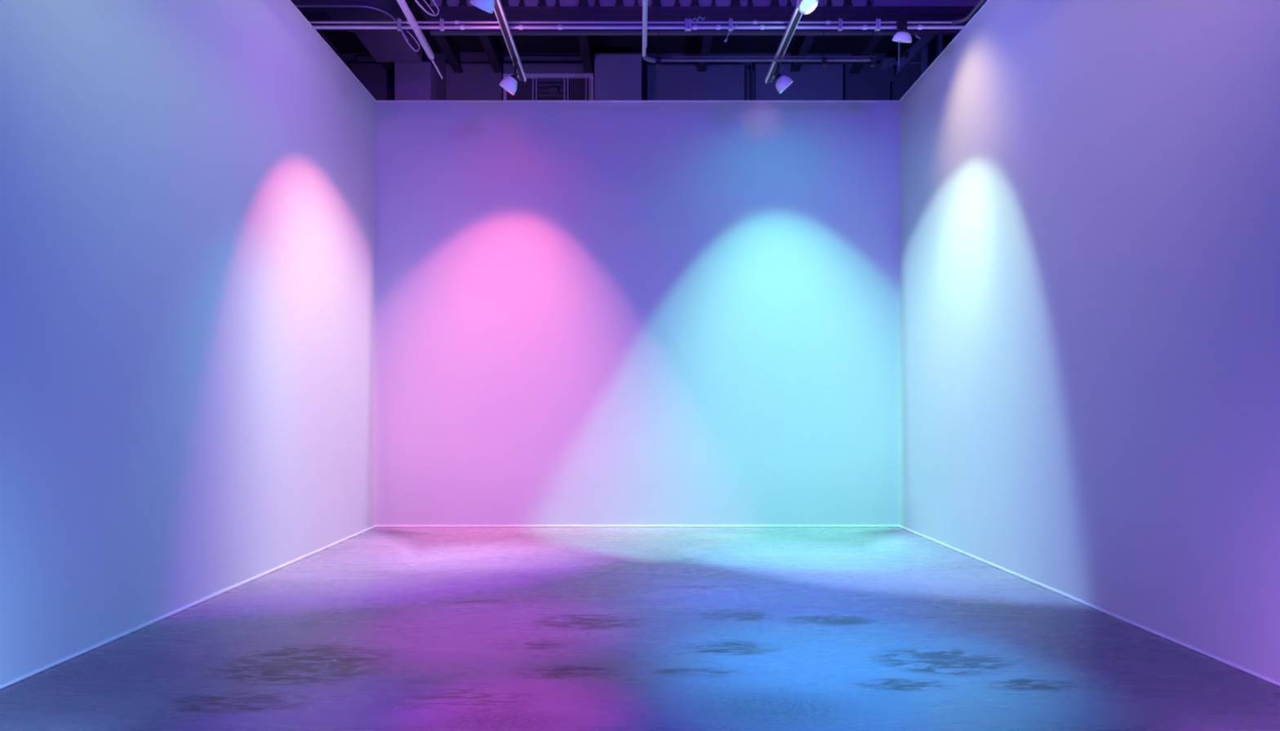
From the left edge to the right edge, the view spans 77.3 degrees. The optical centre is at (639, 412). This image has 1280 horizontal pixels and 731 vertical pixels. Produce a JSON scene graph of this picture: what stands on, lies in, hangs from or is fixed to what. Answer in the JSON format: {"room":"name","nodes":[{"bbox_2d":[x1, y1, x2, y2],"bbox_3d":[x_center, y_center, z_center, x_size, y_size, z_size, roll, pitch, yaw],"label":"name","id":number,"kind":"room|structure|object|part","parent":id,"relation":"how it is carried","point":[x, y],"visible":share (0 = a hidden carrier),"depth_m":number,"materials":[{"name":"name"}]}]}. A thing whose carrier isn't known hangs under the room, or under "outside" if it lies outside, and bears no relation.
{"room":"studio","nodes":[
{"label":"studio","id":0,"kind":"room"},
{"bbox_2d":[0,0,376,688],"bbox_3d":[-3.290,-1.186,4.110,0.120,5.171,11.221,0,0,0],"label":"wall","id":1,"kind":"structure","parent":0,"point":[188,188],"depth_m":5.51,"materials":[{"name":"white paint"}]},
{"bbox_2d":[0,525,376,688],"bbox_3d":[-3.226,1.387,4.110,0.008,0.018,11.220,0,0,0],"label":"baseboard","id":2,"kind":"structure","parent":1,"relation":"attached to","point":[33,673],"depth_m":5.26,"materials":[{"name":"white paint"}]},
{"bbox_2d":[288,0,376,101],"bbox_3d":[-3.288,-3.777,4.110,0.124,0.012,11.221,0,0,0],"label":"trim","id":3,"kind":"structure","parent":1,"relation":"on","point":[289,0],"depth_m":8.31,"materials":[{"name":"white paint"}]},
{"bbox_2d":[311,17,965,31],"bbox_3d":[-0.014,-3.789,7.845,7.004,0.129,0.070,0,0,0],"label":"ceiling pipe","id":4,"kind":"object","parent":1,"relation":"attached to","point":[900,21],"visible":0.96,"depth_m":7.84,"materials":[{"name":"black metal"}]},
{"bbox_2d":[400,28,419,51],"bbox_3d":[-2.249,-3.653,7.867,0.204,0.190,0.059,0,0,-42],"label":"cable","id":5,"kind":"object","parent":4,"relation":"hanging from","point":[401,28],"visible":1,"depth_m":7.84,"materials":[{"name":"white plastic"}]},
{"bbox_2d":[396,0,443,79],"bbox_3d":[-2.134,-3.729,5.686,0.052,0.070,6.374,0,0,-1],"label":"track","id":6,"kind":"object","parent":4,"relation":"hanging from","point":[402,4],"visible":1,"depth_m":7.77,"materials":[{"name":"black metal"}]},
{"bbox_2d":[396,0,433,58],"bbox_3d":[-2.132,-3.700,5.436,0.045,0.012,5.874,0,0,-1],"label":"tray","id":7,"kind":"object","parent":6,"relation":"on","point":[402,3],"depth_m":7.71,"materials":[{"name":"white metal"}]},
{"bbox_2d":[414,0,439,16],"bbox_3d":[-1.958,-3.797,7.407,0.055,0.220,0.435,0,0,12],"label":"cable","id":8,"kind":"object","parent":6,"relation":"hanging from","point":[416,2],"visible":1,"depth_m":7.50,"materials":[{"name":"white plastic"}]},
{"bbox_2d":[493,0,526,82],"bbox_3d":[-1.310,-3.741,5.768,0.087,0.046,6.536,0,0,0],"label":"track","id":9,"kind":"object","parent":4,"relation":"hanging from","point":[498,9],"visible":1,"depth_m":7.95,"materials":[{"name":"black metal"}]},
{"bbox_2d":[470,0,494,13],"bbox_3d":[-1.376,-3.596,6.980,0.212,0.248,0.212,0,0,0],"label":"track spotlight","id":10,"kind":"object","parent":9,"relation":"attached to","point":[487,6],"visible":1,"depth_m":6.91,"materials":[{"name":"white metal"}]},
{"bbox_3d":[-1.345,-3.736,5.698,0.009,0.036,6.396,0,0,0],"label":"rail","id":11,"kind":"part","parent":9,"relation":"part of","materials":[{"name":"metal"}]},
{"bbox_2d":[499,58,518,95],"bbox_3d":[-1.390,-3.541,8.476,0.196,0.358,0.186,0,0,0],"label":"track spotlight","id":12,"kind":"object","parent":9,"relation":"attached to","point":[509,84],"visible":1,"depth_m":8.42,"materials":[{"name":"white metal"}]},
{"bbox_2d":[691,16,705,22],"bbox_3d":[0.567,-3.833,7.810,0.142,0.052,0.032,0,0,0],"label":"cable","id":13,"kind":"object","parent":4,"relation":"attached to","point":[699,16],"visible":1,"depth_m":7.80,"materials":[{"name":"grey plastic"}]},
{"bbox_2d":[892,24,920,43],"bbox_3d":[2.605,-3.679,7.825,0.271,0.181,0.179,0,0,0],"label":"track spotlight","id":14,"kind":"object","parent":4,"relation":"attached to","point":[903,36],"visible":1,"depth_m":7.76,"materials":[{"name":"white metal"}]},
{"bbox_2d":[316,31,340,58],"bbox_3d":[-5.100,-2.292,4.425,0.200,7.385,17.850,0,0,0],"label":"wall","id":15,"kind":"structure","parent":0,"point":[322,35],"depth_m":12.88,"materials":[{"name":"paint"}]},
{"bbox_2d":[394,61,437,100],"bbox_3d":[-3.670,-2.127,13.117,0.580,7.054,0.458,0,0,0],"label":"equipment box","id":16,"kind":"object","parent":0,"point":[413,81],"visible":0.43,"depth_m":12.90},
{"bbox_2d":[594,53,641,100],"bbox_3d":[-0.356,-2.203,13.142,0.764,7.206,0.408,0,0,0],"label":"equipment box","id":17,"kind":"object","parent":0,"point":[617,76],"visible":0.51,"depth_m":12.95,"materials":[{"name":"metal"}]},
{"bbox_2d":[321,0,920,53],"bbox_3d":[0.000,-6.085,4.550,12.000,0.200,18.100,0,0,0],"label":"ceiling","id":18,"kind":"structure","parent":0,"point":[345,42],"depth_m":13.03,"materials":[{"name":"black paint"}]},
{"bbox_2d":[380,62,394,75],"bbox_3d":[-4.100,-5.798,8.675,0.140,0.375,9.350,0,0,0],"label":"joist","id":19,"kind":"object","parent":18,"relation":"attached to","point":[388,66],"visible":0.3,"depth_m":13.05,"materials":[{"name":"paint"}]},
{"bbox_2d":[290,0,422,62],"bbox_3d":[-4.114,-5.397,11.069,1.753,0.435,1.663,0,0,0],"label":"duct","id":20,"kind":"object","parent":19,"relation":"hanging from","point":[383,45],"visible":0.68,"depth_m":10.70,"materials":[{"name":"metal"}]},
{"bbox_2d":[416,0,462,72],"bbox_3d":[-3.000,-5.798,8.675,0.140,0.375,9.350,0,0,0],"label":"ceiling beam","id":21,"kind":"structure","parent":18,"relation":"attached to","point":[447,44],"depth_m":12.46,"materials":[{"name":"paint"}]},
{"bbox_2d":[478,35,503,75],"bbox_3d":[-2.340,-5.798,8.675,0.140,0.375,9.350,0,0,0],"label":"joist","id":22,"kind":"object","parent":18,"relation":"attached to","point":[489,43],"visible":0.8,"depth_m":12.67,"materials":[{"name":"paint"}]},
{"bbox_2d":[577,35,591,72],"bbox_3d":[-0.860,-5.798,8.675,0.140,0.375,9.350,0,0,0],"label":"joist","id":23,"kind":"object","parent":18,"relation":"attached to","point":[583,40],"visible":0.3,"depth_m":12.54,"materials":[{"name":"paint"}]},
{"bbox_2d":[697,35,712,71],"bbox_3d":[1.020,-5.798,8.675,0.140,0.375,9.350,0,0,0],"label":"joist","id":24,"kind":"object","parent":18,"relation":"attached to","point":[706,43],"visible":0.3,"depth_m":12.46,"materials":[{"name":"paint"}]},
{"bbox_2d":[429,0,987,35],"bbox_3d":[1.085,-5.200,9.340,7.070,1.566,0.090,0,0,0],"label":"truss","id":25,"kind":"object","parent":18,"relation":"attached to","point":[449,10],"visible":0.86,"depth_m":9.34,"materials":[{"name":"metal"}]},
{"bbox_3d":[1.085,-4.913,9.344,7.070,0.365,0.012,0,0,0],"label":"panel","id":26,"kind":"part","parent":25,"relation":"part of","materials":[{"name":"black metal"}]},
{"bbox_2d":[655,0,876,66],"bbox_3d":[1.308,-4.793,8.320,2.293,2.385,0.060,0,0,0],"label":"ceiling pipe","id":27,"kind":"object","parent":18,"relation":"hanging from","point":[824,60],"visible":1,"depth_m":8.31,"materials":[{"name":"black metal"}]},
{"bbox_2d":[641,0,655,62],"bbox_3d":[0.089,-3.668,5.423,0.148,0.069,5.846,0,0,0],"label":"pipe","id":28,"kind":"object","parent":27,"relation":"attached to","point":[652,60],"visible":1,"depth_m":7.72,"materials":[{"name":"white metal"}]},
{"bbox_2d":[764,5,802,84],"bbox_3d":[1.516,-3.741,5.790,0.077,0.046,6.581,0,0,-1],"label":"track","id":29,"kind":"object","parent":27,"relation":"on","point":[797,15],"visible":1,"depth_m":8.03,"materials":[{"name":"black metal"}]},
{"bbox_2d":[773,62,792,93],"bbox_3d":[1.517,-3.550,8.474,0.201,0.341,0.181,0,0,0],"label":"track spotlight","id":30,"kind":"object","parent":29,"relation":"attached to","point":[782,82],"visible":0.98,"depth_m":8.42,"materials":[{"name":"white metal"}]},
{"bbox_3d":[1.552,-3.736,5.720,0.009,0.036,6.441,0,0,-1],"label":"rail","id":31,"kind":"part","parent":29,"relation":"part of","materials":[{"name":"white metal"}]},
{"bbox_2d":[796,0,817,14],"bbox_3d":[1.457,-3.604,6.961,0.184,0.232,0.184,0,0,0],"label":"track spotlight","id":32,"kind":"object","parent":29,"relation":"attached to","point":[804,6],"visible":1,"depth_m":6.97,"materials":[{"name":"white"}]},
{"bbox_2d":[790,35,815,71],"bbox_3d":[2.550,-5.798,8.675,0.140,0.375,9.350,0,0,0],"label":"joist","id":33,"kind":"object","parent":18,"relation":"attached to","point":[803,43],"visible":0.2,"depth_m":12.60,"materials":[{"name":"paint"}]},
{"bbox_2d":[849,35,882,74],"bbox_3d":[3.550,-5.798,8.675,0.140,0.375,9.350,0,0,0],"label":"joist","id":34,"kind":"object","parent":18,"relation":"attached to","point":[864,47],"visible":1,"depth_m":12.69,"materials":[{"name":"paint"}]},
{"bbox_2d":[887,35,935,81],"bbox_3d":[3.981,-5.231,11.682,0.748,0.798,0.065,0,0,0],"label":"ceiling beam","id":35,"kind":"structure","parent":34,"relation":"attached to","point":[920,44],"depth_m":11.70,"materials":[{"name":"metal"}]},
{"bbox_3d":[3.662,-4.933,11.680,0.110,0.200,0.020,0,0,0],"label":"gusset plate","id":36,"kind":"part","parent":35,"relation":"part of","materials":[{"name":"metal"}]},
{"bbox_2d":[897,42,900,66],"bbox_3d":[3.758,-5.499,11.600,0.028,0.952,0.027,0,0,0],"label":"rod","id":37,"kind":"object","parent":18,"relation":"hanging from","point":[899,43],"visible":0.39,"depth_m":11.59,"materials":[{"name":"grey metal"}]},
{"bbox_2d":[340,53,918,100],"bbox_3d":[0.000,-2.292,13.450,12.000,7.385,0.200,0,0,0],"label":"wall","id":38,"kind":"structure","parent":0,"point":[908,76],"depth_m":13.35,"materials":[{"name":"paint"}]},
{"bbox_2d":[355,56,380,63],"bbox_3d":[-4.422,-5.841,13.317,0.598,0.137,0.058,0,0,0],"label":"wall panel","id":39,"kind":"object","parent":38,"relation":"attached to","point":[359,60],"visible":0.53,"depth_m":13.30,"materials":[{"name":"grey paint"}]},
{"bbox_2d":[350,63,393,100],"bbox_3d":[-4.452,-5.302,13.292,0.689,0.932,0.108,0,0,0],"label":"wall panel","id":40,"kind":"object","parent":38,"relation":"attached to","point":[375,78],"visible":0.52,"depth_m":13.25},
{"bbox_2d":[445,63,502,100],"bbox_3d":[-2.752,-5.294,13.282,0.926,0.930,0.128,0,0,0],"label":"wall panel","id":41,"kind":"object","parent":38,"relation":"attached to","point":[477,82],"visible":0.6,"depth_m":13.23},
{"bbox_2d":[460,52,489,63],"bbox_3d":[-2.767,-5.867,13.302,0.518,0.190,0.088,0,0,0],"label":"wall panel","id":42,"kind":"object","parent":38,"relation":"attached to","point":[465,57],"visible":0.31,"depth_m":13.27,"materials":[{"name":"grey paint"}]},
{"bbox_2d":[502,56,582,63],"bbox_3d":[-1.568,-5.843,13.312,1.409,0.124,0.068,0,0,0],"label":"wall panel","id":43,"kind":"object","parent":38,"relation":"attached to","point":[507,60],"visible":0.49,"depth_m":13.29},
{"bbox_2d":[502,73,593,100],"bbox_3d":[-1.516,-5.120,13.255,1.490,0.931,0.090,0,0,0],"label":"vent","id":44,"kind":"structure","parent":38,"relation":"in","point":[571,86],"depth_m":13.26,"materials":[{"name":"metal"}]},
{"bbox_2d":[548,87,557,93],"bbox_3d":[-1.436,-5.309,13.207,0.140,0.065,0.095,0,0,0],"label":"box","id":45,"kind":"object","parent":44,"relation":"attached to","point":[551,90],"visible":1,"depth_m":13.17,"materials":[{"name":"metal"}]},
{"bbox_3d":[-1.516,-5.120,13.295,1.490,0.931,0.010,0,0,0],"label":"pane","id":46,"kind":"part","parent":44,"relation":"part of","materials":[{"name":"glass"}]},
{"bbox_2d":[502,63,593,73],"bbox_3d":[-1.519,-5.669,13.272,1.480,0.162,0.148,0,0,0],"label":"ceiling beam","id":47,"kind":"structure","parent":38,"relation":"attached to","point":[508,68],"depth_m":13.21,"materials":[{"name":"grey metal"}]},
{"bbox_2d":[647,64,744,100],"bbox_3d":[0.923,-5.271,13.262,1.609,0.914,0.168,0,0,0],"label":"wall panel","id":48,"kind":"object","parent":38,"relation":"attached to","point":[665,82],"visible":0.6,"depth_m":13.19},
{"bbox_2d":[754,63,843,100],"bbox_3d":[2.625,-5.278,13.262,1.451,0.927,0.168,0,0,0],"label":"wall panel","id":49,"kind":"object","parent":38,"relation":"attached to","point":[813,82],"visible":0.52,"depth_m":13.19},
{"bbox_2d":[844,63,890,100],"bbox_3d":[3.782,-5.310,13.302,0.743,0.933,0.088,0,0,0],"label":"wall panel","id":50,"kind":"object","parent":38,"relation":"attached to","point":[871,83],"visible":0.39,"depth_m":13.27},
{"bbox_2d":[880,57,896,70],"bbox_3d":[4.087,-5.740,13.217,0.210,0.135,0.258,0,0,0],"label":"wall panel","id":51,"kind":"object","parent":38,"relation":"attached to","point":[885,63],"visible":0.75,"depth_m":13.10,"materials":[{"name":"grey paint"}]},
{"bbox_2d":[376,102,899,525],"bbox_3d":[-0.029,-1.186,9.780,6.598,5.171,0.120,0,0,0],"label":"wall","id":52,"kind":"structure","parent":0,"point":[588,313],"depth_m":9.72,"materials":[{"name":"white paint"}]},
{"bbox_2d":[375,100,898,102],"bbox_3d":[-0.029,-3.777,9.778,6.598,0.012,0.124,0,0,0],"label":"trim","id":53,"kind":"structure","parent":52,"relation":"on","point":[376,100],"depth_m":9.72,"materials":[{"name":"white paint"}]},
{"bbox_2d":[376,525,898,527],"bbox_3d":[-0.029,1.387,9.716,6.342,0.018,0.008,0,0,0],"label":"baseboard","id":54,"kind":"structure","parent":52,"relation":"attached to","point":[376,526],"depth_m":9.71,"materials":[{"name":"white"}]},
{"bbox_2d":[0,527,1279,730],"bbox_3d":[0.000,1.475,4.550,12.000,0.150,18.100,0,0,0],"label":"floor","id":55,"kind":"structure","parent":0,"point":[377,628],"depth_m":4.80,"materials":[{"name":"concrete"}]},
{"bbox_2d":[920,35,942,75],"bbox_3d":[4.343,-2.292,11.900,0.244,7.385,0.240,0,0,0],"label":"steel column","id":56,"kind":"structure","parent":55,"relation":"on","point":[934,48],"depth_m":11.88,"materials":[{"name":"grey metal"}]},
{"bbox_2d":[889,61,921,64],"bbox_3d":[4.193,-5.244,12.000,0.875,0.060,0.034,0,0,0],"label":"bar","id":57,"kind":"object","parent":56,"relation":"attached to","point":[910,62],"visible":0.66,"depth_m":11.98,"materials":[{"name":"grey metal"}]},
{"bbox_2d":[746,70,754,100],"bbox_3d":[1.812,-2.100,13.150,0.145,7.000,0.070,0,0,0],"label":"conduit","id":58,"kind":"object","parent":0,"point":[748,72],"visible":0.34,"depth_m":13.13,"materials":[{"name":"grey metal"}]},
{"bbox_2d":[918,35,955,78],"bbox_3d":[4.720,-2.292,4.425,0.200,7.385,17.850,0,0,0],"label":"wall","id":59,"kind":"structure","parent":0,"point":[947,40],"depth_m":12.21,"materials":[{"name":"paint"}]},
{"bbox_2d":[899,0,1279,685],"bbox_3d":[3.324,-1.186,4.110,0.120,5.171,11.225,0,0,-1],"label":"wall","id":60,"kind":"structure","parent":0,"point":[1090,189],"depth_m":5.58,"materials":[{"name":"white paint"}]},
{"bbox_2d":[308,0,985,24],"bbox_3d":[-0.158,-3.823,5.434,6.716,0.038,4.869,0,0,0],"label":"ceiling pipe","id":61,"kind":"object","parent":60,"relation":"attached to","point":[980,3],"visible":0.9,"depth_m":7.84,"materials":[{"name":"grey metal"}]},
{"bbox_2d":[898,0,989,102],"bbox_3d":[3.322,-3.777,4.110,0.124,0.012,11.225,0,0,-1],"label":"trim","id":62,"kind":"structure","parent":60,"relation":"on","point":[988,0],"depth_m":8.32,"materials":[{"name":"white paint"}]},
{"bbox_2d":[898,525,1279,686],"bbox_3d":[3.260,1.387,4.110,0.008,0.018,11.222,0,0,-1],"label":"baseboard","id":63,"kind":"structure","parent":60,"relation":"attached to","point":[1246,670],"depth_m":5.31,"materials":[{"name":"white"}]}
]}

